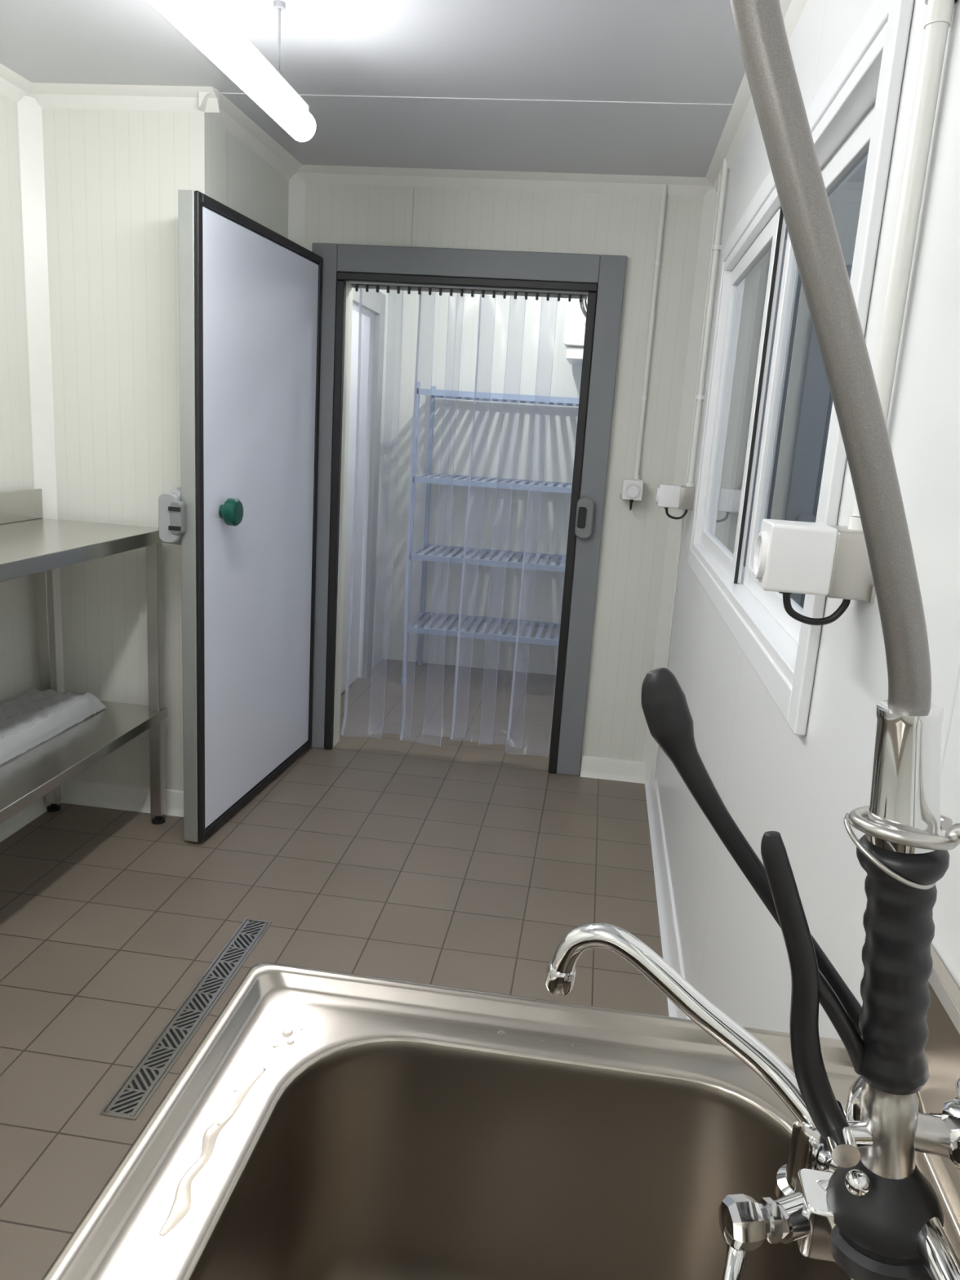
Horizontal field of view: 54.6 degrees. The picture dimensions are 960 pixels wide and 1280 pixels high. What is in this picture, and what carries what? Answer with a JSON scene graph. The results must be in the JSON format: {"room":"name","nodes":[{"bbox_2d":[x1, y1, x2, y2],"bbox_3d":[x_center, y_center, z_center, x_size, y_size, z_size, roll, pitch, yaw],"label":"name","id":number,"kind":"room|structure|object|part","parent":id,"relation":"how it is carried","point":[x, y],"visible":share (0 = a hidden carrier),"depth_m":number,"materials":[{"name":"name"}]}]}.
{"room":"commercial kitchen","nodes":[
{"label":"commercial kitchen","id":0,"kind":"room"},
{"bbox_2d":[0,93,40,703],"bbox_3d":[-1.869,-0.087,0.977,0.100,2.400,4.630,5,13,7],"label":"wall","id":1,"kind":"structure","parent":0,"point":[20,669],"depth_m":3.03,"materials":[{"name":"white paint"}]},
{"bbox_2d":[0,778,183,842],"bbox_3d":[-1.526,0.982,1.600,0.625,0.085,5.470,5,13,7],"label":"baseboard","id":2,"kind":"structure","parent":1,"relation":"attached to","point":[75,791],"depth_m":3.42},
{"bbox_2d":[41,108,288,791],"bbox_3d":[-1.205,-0.655,3.638,0.690,2.400,0.940,5,13,7],"label":"wall","id":3,"kind":"structure","parent":0,"point":[113,179],"depth_m":3.11,"materials":[{"name":"white paint"}]},
{"bbox_2d":[0,0,807,196],"bbox_3d":[-0.580,-1.212,0.986,2.245,0.055,5.470,5,13,7],"label":"trim","id":4,"kind":"structure","parent":3,"relation":"attached to","point":[209,100],"depth_m":3.24,"materials":[{"name":"white plastic"}]},
{"bbox_2d":[0,658,669,1279],"bbox_3d":[-0.615,0.960,2.363,2.445,0.100,7.400,5,13,7],"label":"floor","id":5,"kind":"structure","parent":0,"point":[426,856],"depth_m":2.89,"materials":[{"name":"tile"}]},
{"bbox_2d":[0,488,168,824],"bbox_3d":[-1.429,0.260,2.383,0.465,1.152,1.820,5,13,7],"label":"work table","id":6,"kind":"object","parent":5,"relation":"on","point":[30,544],"visible":0.94,"depth_m":2.97,"materials":[{"name":"grey metal"}]},
{"bbox_2d":[0,687,106,757],"bbox_3d":[-1.472,0.284,2.787,0.260,0.065,0.880,5,13,7],"label":"plastic bag","id":7,"kind":"object","parent":6,"relation":"on","point":[24,718],"visible":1,"depth_m":2.98,"materials":[{"name":"white plastic film"}]},
{"bbox_2d":[0,700,168,823],"bbox_3d":[-1.437,0.424,2.420,0.450,0.035,1.800,5,13,7],"label":"shelf","id":8,"kind":"object","parent":6,"relation":"attached to","point":[28,773],"depth_m":2.81,"materials":[{"name":"silver metal"}]},
{"bbox_2d":[98,918,271,1120],"bbox_3d":[-0.703,0.908,2.333,0.080,0.004,0.810,5,13,7],"label":"floor drain grate","id":9,"kind":"object","parent":5,"relation":"on","point":[134,1093],"visible":1,"depth_m":2.23,"materials":[{"name":"metal"}]},
{"bbox_2d":[177,190,317,842],"bbox_3d":[-0.826,-0.422,3.445,0.050,2.056,1.045,6,13,10],"label":"door edge","id":10,"kind":"object","parent":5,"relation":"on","point":[185,197],"visible":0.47,"depth_m":2.92,"materials":[{"name":"metal"}]},
{"bbox_2d":[158,206,318,828],"bbox_3d":[-0.784,-0.408,3.396,0.167,1.986,1.049,7,13,16],"label":"door","id":11,"kind":"structure","parent":10,"relation":"attached to","point":[260,295],"depth_m":3.33,"materials":[{"name":"grey plastic"}]},
{"bbox_3d":[-0.960,-0.392,2.965,0.082,0.180,0.140,5,13,7],"label":"latch handle","id":12,"kind":"part","parent":11,"relation":"part of","materials":[{"name":"grey plastic"}]},
{"bbox_3d":[-0.823,-0.422,3.066,0.064,0.089,0.091,5,13,7],"label":"release knob","id":13,"kind":"part","parent":11,"relation":"part of","materials":[{"name":"green plastic"}]},
{"bbox_2d":[194,190,322,842],"bbox_3d":[-0.793,-0.418,3.439,0.016,2.056,1.045,6,13,10],"label":"gasket","id":14,"kind":"object","parent":11,"relation":"attached to","point":[200,198],"visible":1,"depth_m":3.07,"materials":[{"name":"black rubber"}]},
{"bbox_2d":[400,381,579,684],"bbox_3d":[0.427,-0.535,5.227,1.610,1.660,0.500,5,13,7],"label":"storage rack","id":15,"kind":"object","parent":5,"relation":"on","point":[423,616],"visible":0.52,"depth_m":5.20,"materials":[{"name":"metal"}]},
{"bbox_2d":[406,611,560,646],"bbox_3d":[0.395,-0.039,5.341,1.598,0.030,0.484,5,13,7],"label":"shelf","id":16,"kind":"object","parent":15,"relation":"attached to","point":[424,616],"depth_m":5.31,"materials":[{"name":"plastic"}]},
{"bbox_2d":[408,544,566,572],"bbox_3d":[0.421,-0.437,5.250,1.598,0.030,0.484,5,13,7],"label":"shelf","id":17,"kind":"object","parent":15,"relation":"attached to","point":[424,549],"depth_m":5.19,"materials":[{"name":"plastic"}]},
{"bbox_2d":[413,473,572,493],"bbox_3d":[0.447,-0.846,5.156,1.598,0.030,0.484,5,13,7],"label":"shelf","id":18,"kind":"object","parent":15,"relation":"attached to","point":[434,478],"depth_m":5.00,"materials":[{"name":"blue metal"}]},
{"bbox_2d":[417,388,579,406],"bbox_3d":[0.476,-1.294,5.053,1.598,0.030,0.484,5,13,7],"label":"shelf","id":19,"kind":"object","parent":15,"relation":"attached to","point":[439,393],"depth_m":4.88,"materials":[{"name":"blue metal"}]},
{"bbox_2d":[41,943,959,1279],"bbox_3d":[0.003,0.819,0.620,0.637,1.030,0.812,5,13,7],"label":"sink","id":20,"kind":"object","parent":5,"relation":"on","point":[326,1125],"visible":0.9,"depth_m":0.87,"materials":[{"name":"silver metal"}]},
{"bbox_2d":[545,0,959,1279],"bbox_3d":[0.218,-0.043,0.476,0.336,1.026,0.467,5,13,7],"label":"faucet","id":21,"kind":"object","parent":20,"relation":"attached to","point":[851,1192],"visible":1,"depth_m":0.59,"materials":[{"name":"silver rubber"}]},
{"bbox_3d":[0.166,0.304,0.751,0.242,0.112,0.033,11,15,28],"label":"spout","id":22,"kind":"part","parent":21,"relation":"part of","materials":[{"name":"silver metal"}]},
{"bbox_3d":[0.206,0.170,0.650,0.211,0.294,0.016,5,13,7],"label":"elbow lever","id":23,"kind":"part","parent":21,"relation":"part of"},
{"bbox_3d":[0.214,0.229,0.598,0.099,0.229,0.019,3,13,-4],"label":"trigger lever","id":24,"kind":"part","parent":21,"relation":"part of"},
{"bbox_3d":[0.291,0.153,0.461,0.071,0.046,0.316,1,13,-13],"label":"hook arm","id":25,"kind":"part","parent":21,"relation":"part of","materials":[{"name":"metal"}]},
{"bbox_3d":[0.289,0.326,0.621,0.071,0.078,0.035,5,13,7],"label":"valve stem","id":26,"kind":"part","parent":21,"relation":"part of","materials":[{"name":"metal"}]},
{"bbox_2d":[0,0,745,177],"bbox_3d":[-0.575,-1.287,0.968,2.445,0.100,5.670,5,13,7],"label":"ceiling","id":27,"kind":"structure","parent":0,"point":[621,51],"depth_m":2.59,"materials":[{"name":"white paint"}]},
{"bbox_2d":[147,0,315,142],"bbox_3d":[-0.559,-1.272,1.698,0.073,0.252,1.544,5,13,7],"label":"ceiling light","id":28,"kind":"object","parent":27,"relation":"attached to","point":[203,23],"visible":1,"depth_m":1.98,"materials":[{"name":"white plastic"}]},
{"bbox_2d":[220,93,733,105],"bbox_3d":[-0.034,-1.616,2.778,1.655,0.002,0.006,5,13,7],"label":"trim","id":29,"kind":"structure","parent":27,"relation":"attached to","point":[220,93],"depth_m":2.76,"materials":[{"name":"white plastic"}]},
{"bbox_2d":[563,297,587,364],"bbox_3d":[0.972,-1.704,4.876,1.020,0.520,0.514,5,13,7],"label":"refrigeration unit","id":30,"kind":"object","parent":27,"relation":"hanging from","point":[575,310],"visible":0.02,"depth_m":4.73,"materials":[{"name":"white plastic"}]},
{"bbox_2d":[574,298,587,324],"bbox_3d":[0.878,-1.688,4.643,0.810,0.320,0.029,5,13,7],"label":"fan grille","id":31,"kind":"object","parent":30,"relation":"attached to","point":[580,308],"depth_m":4.70,"materials":[{"name":"white metal"}]},
{"bbox_2d":[352,289,396,677],"bbox_3d":[-0.688,-0.889,4.802,0.100,2.400,1.550,5,13,7],"label":"wall","id":32,"kind":"structure","parent":0,"point":[391,297],"depth_m":5.33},
{"bbox_2d":[341,309,370,693],"bbox_3d":[-0.709,-0.664,4.756,0.050,1.960,0.720,5,13,7],"label":"door leaf","id":33,"kind":"structure","parent":32,"relation":"in","point":[365,330],"depth_m":4.91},
{"bbox_2d":[352,288,386,679],"bbox_3d":[-0.650,-0.717,4.736,0.060,2.100,0.960,5,13,7],"label":"door frame","id":34,"kind":"structure","parent":32,"relation":"attached to","point":[373,301],"depth_m":5.08,"materials":[{"name":"grey plastic"}]},
{"bbox_2d":[382,290,582,675],"bbox_3d":[0.594,-0.958,5.462,2.470,2.400,0.100,5,13,7],"label":"wall","id":35,"kind":"structure","parent":0,"point":[522,350],"depth_m":5.48,"materials":[{"name":"metal"}]},
{"bbox_2d":[303,183,703,773],"bbox_3d":[0.060,-0.634,3.902,1.755,2.400,0.100,5,13,7],"label":"wall","id":36,"kind":"structure","parent":0,"point":[633,548],"depth_m":3.69,"materials":[{"name":"white paint"}]},
{"bbox_2d":[17,95,716,796],"bbox_3d":[-0.412,-0.612,3.741,2.414,2.370,0.627,1,13,-13],"label":"trim","id":37,"kind":"structure","parent":36,"relation":"attached to","point":[29,113],"depth_m":3.19,"materials":[{"name":"white plastic"}]},
{"bbox_2d":[324,271,597,773],"bbox_3d":[-0.120,-0.449,3.898,1.042,2.018,0.036,5,13,7],"label":"gasket","id":38,"kind":"object","parent":36,"relation":"attached to","point":[342,277],"visible":1,"depth_m":3.81,"materials":[{"name":"black rubber"}]},
{"bbox_2d":[340,284,587,752],"bbox_3d":[-0.106,-0.469,3.958,0.974,1.936,0.094,5,13,7],"label":"curtain","id":39,"kind":"object","parent":36,"relation":"hanging from","point":[356,286],"visible":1,"depth_m":3.96,"materials":[{"name":"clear plastic"}]},
{"bbox_3d":[-0.048,-1.410,3.767,0.963,0.012,0.030,5,13,7],"label":"rail","id":40,"kind":"part","parent":39,"relation":"part of","materials":[{"name":"grey plastic"}]},
{"bbox_2d":[310,242,626,775],"bbox_3d":[-0.117,-0.500,3.889,1.247,2.122,0.030,5,13,7],"label":"door frame","id":41,"kind":"structure","parent":36,"relation":"attached to","point":[608,271],"depth_m":3.74,"materials":[{"name":"grey metal"}]},
{"bbox_2d":[574,496,594,538],"bbox_3d":[0.424,-0.495,3.777,0.070,0.170,0.045,5,13,7],"label":"latch strike plate","id":42,"kind":"object","parent":36,"relation":"attached to","point":[585,505],"visible":1,"depth_m":3.76,"materials":[{"name":"grey plastic"}]},
{"bbox_2d":[580,755,647,783],"bbox_3d":[0.593,0.562,4.023,0.313,0.085,0.035,5,13,7],"label":"baseboard","id":43,"kind":"structure","parent":36,"relation":"attached to","point":[596,767],"depth_m":4.03,"materials":[{"name":"white plastic"}]},
{"bbox_2d":[619,475,643,510],"bbox_3d":[0.610,-0.588,3.733,0.092,0.136,0.100,5,13,7],"label":"power socket","id":44,"kind":"object","parent":36,"relation":"attached to","point":[632,489],"visible":1,"depth_m":3.70,"materials":[{"name":"plastic"}]},
{"bbox_2d":[634,184,667,475],"bbox_3d":[0.665,-1.189,3.632,0.025,1.085,0.030,5,13,7],"label":"conduit","id":45,"kind":"object","parent":36,"relation":"attached to","point":[657,263],"visible":1,"depth_m":3.62,"materials":[{"name":"white plastic"}]},
{"bbox_2d":[743,154,867,608],"bbox_3d":[1.377,-0.176,1.151,1.575,2.900,4.870,5,13,7],"label":"wall","id":46,"kind":"structure","parent":0,"point":[812,403],"depth_m":3.44,"materials":[{"name":"paint"}]},
{"bbox_2d":[656,0,959,1039],"bbox_3d":[0.507,0.035,1.111,0.100,2.400,5.470,5,13,7],"label":"wall","id":47,"kind":"structure","parent":0,"point":[767,776],"depth_m":1.21,"materials":[{"name":"white paint"}]},
{"bbox_2d":[644,767,690,1019],"bbox_3d":[0.368,1.155,1.377,0.035,0.085,5.470,5,13,7],"label":"baseboard","id":48,"kind":"structure","parent":47,"relation":"attached to","point":[670,941],"depth_m":2.98,"materials":[{"name":"white plastic"}]},
{"bbox_2d":[655,482,695,519],"bbox_3d":[0.708,-0.508,3.386,0.131,0.136,0.092,5,13,7],"label":"power socket","id":49,"kind":"object","parent":47,"relation":"attached to","point":[668,495],"visible":1,"depth_m":3.35,"materials":[{"name":"plastic"}]},
{"bbox_2d":[652,172,721,779],"bbox_3d":[0.786,-0.544,3.553,0.023,2.290,0.017,5,13,7],"label":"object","id":50,"kind":"structure","parent":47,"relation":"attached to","point":[719,176],"depth_m":3.50,"materials":[{"name":"white plastic"}]},
{"bbox_2d":[687,158,728,482],"bbox_3d":[0.802,-1.098,3.264,0.033,1.080,0.028,5,13,7],"label":"conduit","id":51,"kind":"object","parent":47,"relation":"attached to","point":[717,246],"visible":0.95,"depth_m":3.25,"materials":[{"name":"white plastic"}]},
{"bbox_2d":[691,20,888,686],"bbox_3d":[0.667,-0.545,2.149,0.099,0.913,1.788,5,13,7],"label":"window","id":52,"kind":"structure","parent":47,"relation":"in","point":[859,94],"depth_m":2.12,"materials":[{"name":"white plastic"}]},
{"bbox_2d":[706,242,772,555],"bbox_3d":[0.710,-0.642,2.581,0.001,0.755,0.740,5,13,7],"label":"window","id":53,"kind":"structure","parent":52,"relation":"in","point":[749,295],"depth_m":2.56,"materials":[{"name":"white"}]},
{"bbox_3d":[0.709,-0.642,2.581,0.020,0.853,0.839,5,13,7],"label":"sash","id":54,"kind":"part","parent":52,"relation":"part of","materials":[{"name":"white plastic"}]},
{"bbox_2d":[733,207,783,583],"bbox_3d":[0.649,-0.552,2.173,0.008,0.851,0.004,5,13,7],"label":"seal","id":55,"kind":"object","parent":52,"relation":"attached to","point":[781,215],"visible":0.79,"depth_m":2.17,"materials":[{"name":"black rubber"}]},
{"bbox_2d":[756,253,807,537],"bbox_3d":[0.619,-0.455,1.741,0.001,0.755,0.790,5,13,7],"label":"window","id":56,"kind":"structure","parent":52,"relation":"in","point":[797,304],"depth_m":2.01,"materials":[{"name":"white plastic"}]},
{"bbox_3d":[0.618,-0.455,1.742,0.020,0.853,0.888,5,13,7],"label":"sash","id":57,"kind":"part","parent":52,"relation":"part of","materials":[{"name":"white plastic"}]},
{"bbox_2d":[687,0,914,735],"bbox_3d":[0.624,-0.556,2.160,0.018,1.015,1.895,5,13,7],"label":"window frame","id":58,"kind":"structure","parent":47,"relation":"attached to","point":[793,702],"depth_m":1.31,"materials":[{"name":"white plastic"}]},
{"bbox_2d":[753,515,875,625],"bbox_3d":[0.404,-0.085,1.134,0.131,0.136,0.092,5,13,7],"label":"power socket","id":59,"kind":"object","parent":47,"relation":"attached to","point":[790,557],"visible":0.93,"depth_m":1.09,"materials":[{"name":"plastic"}]},
{"bbox_2d":[852,0,956,516],"bbox_3d":[0.491,-0.637,1.001,0.036,1.006,0.032,5,13,7],"label":"conduit","id":60,"kind":"object","parent":47,"relation":"attached to","point":[939,14],"visible":0.87,"depth_m":1.03,"materials":[{"name":"white plastic"}]}
]}

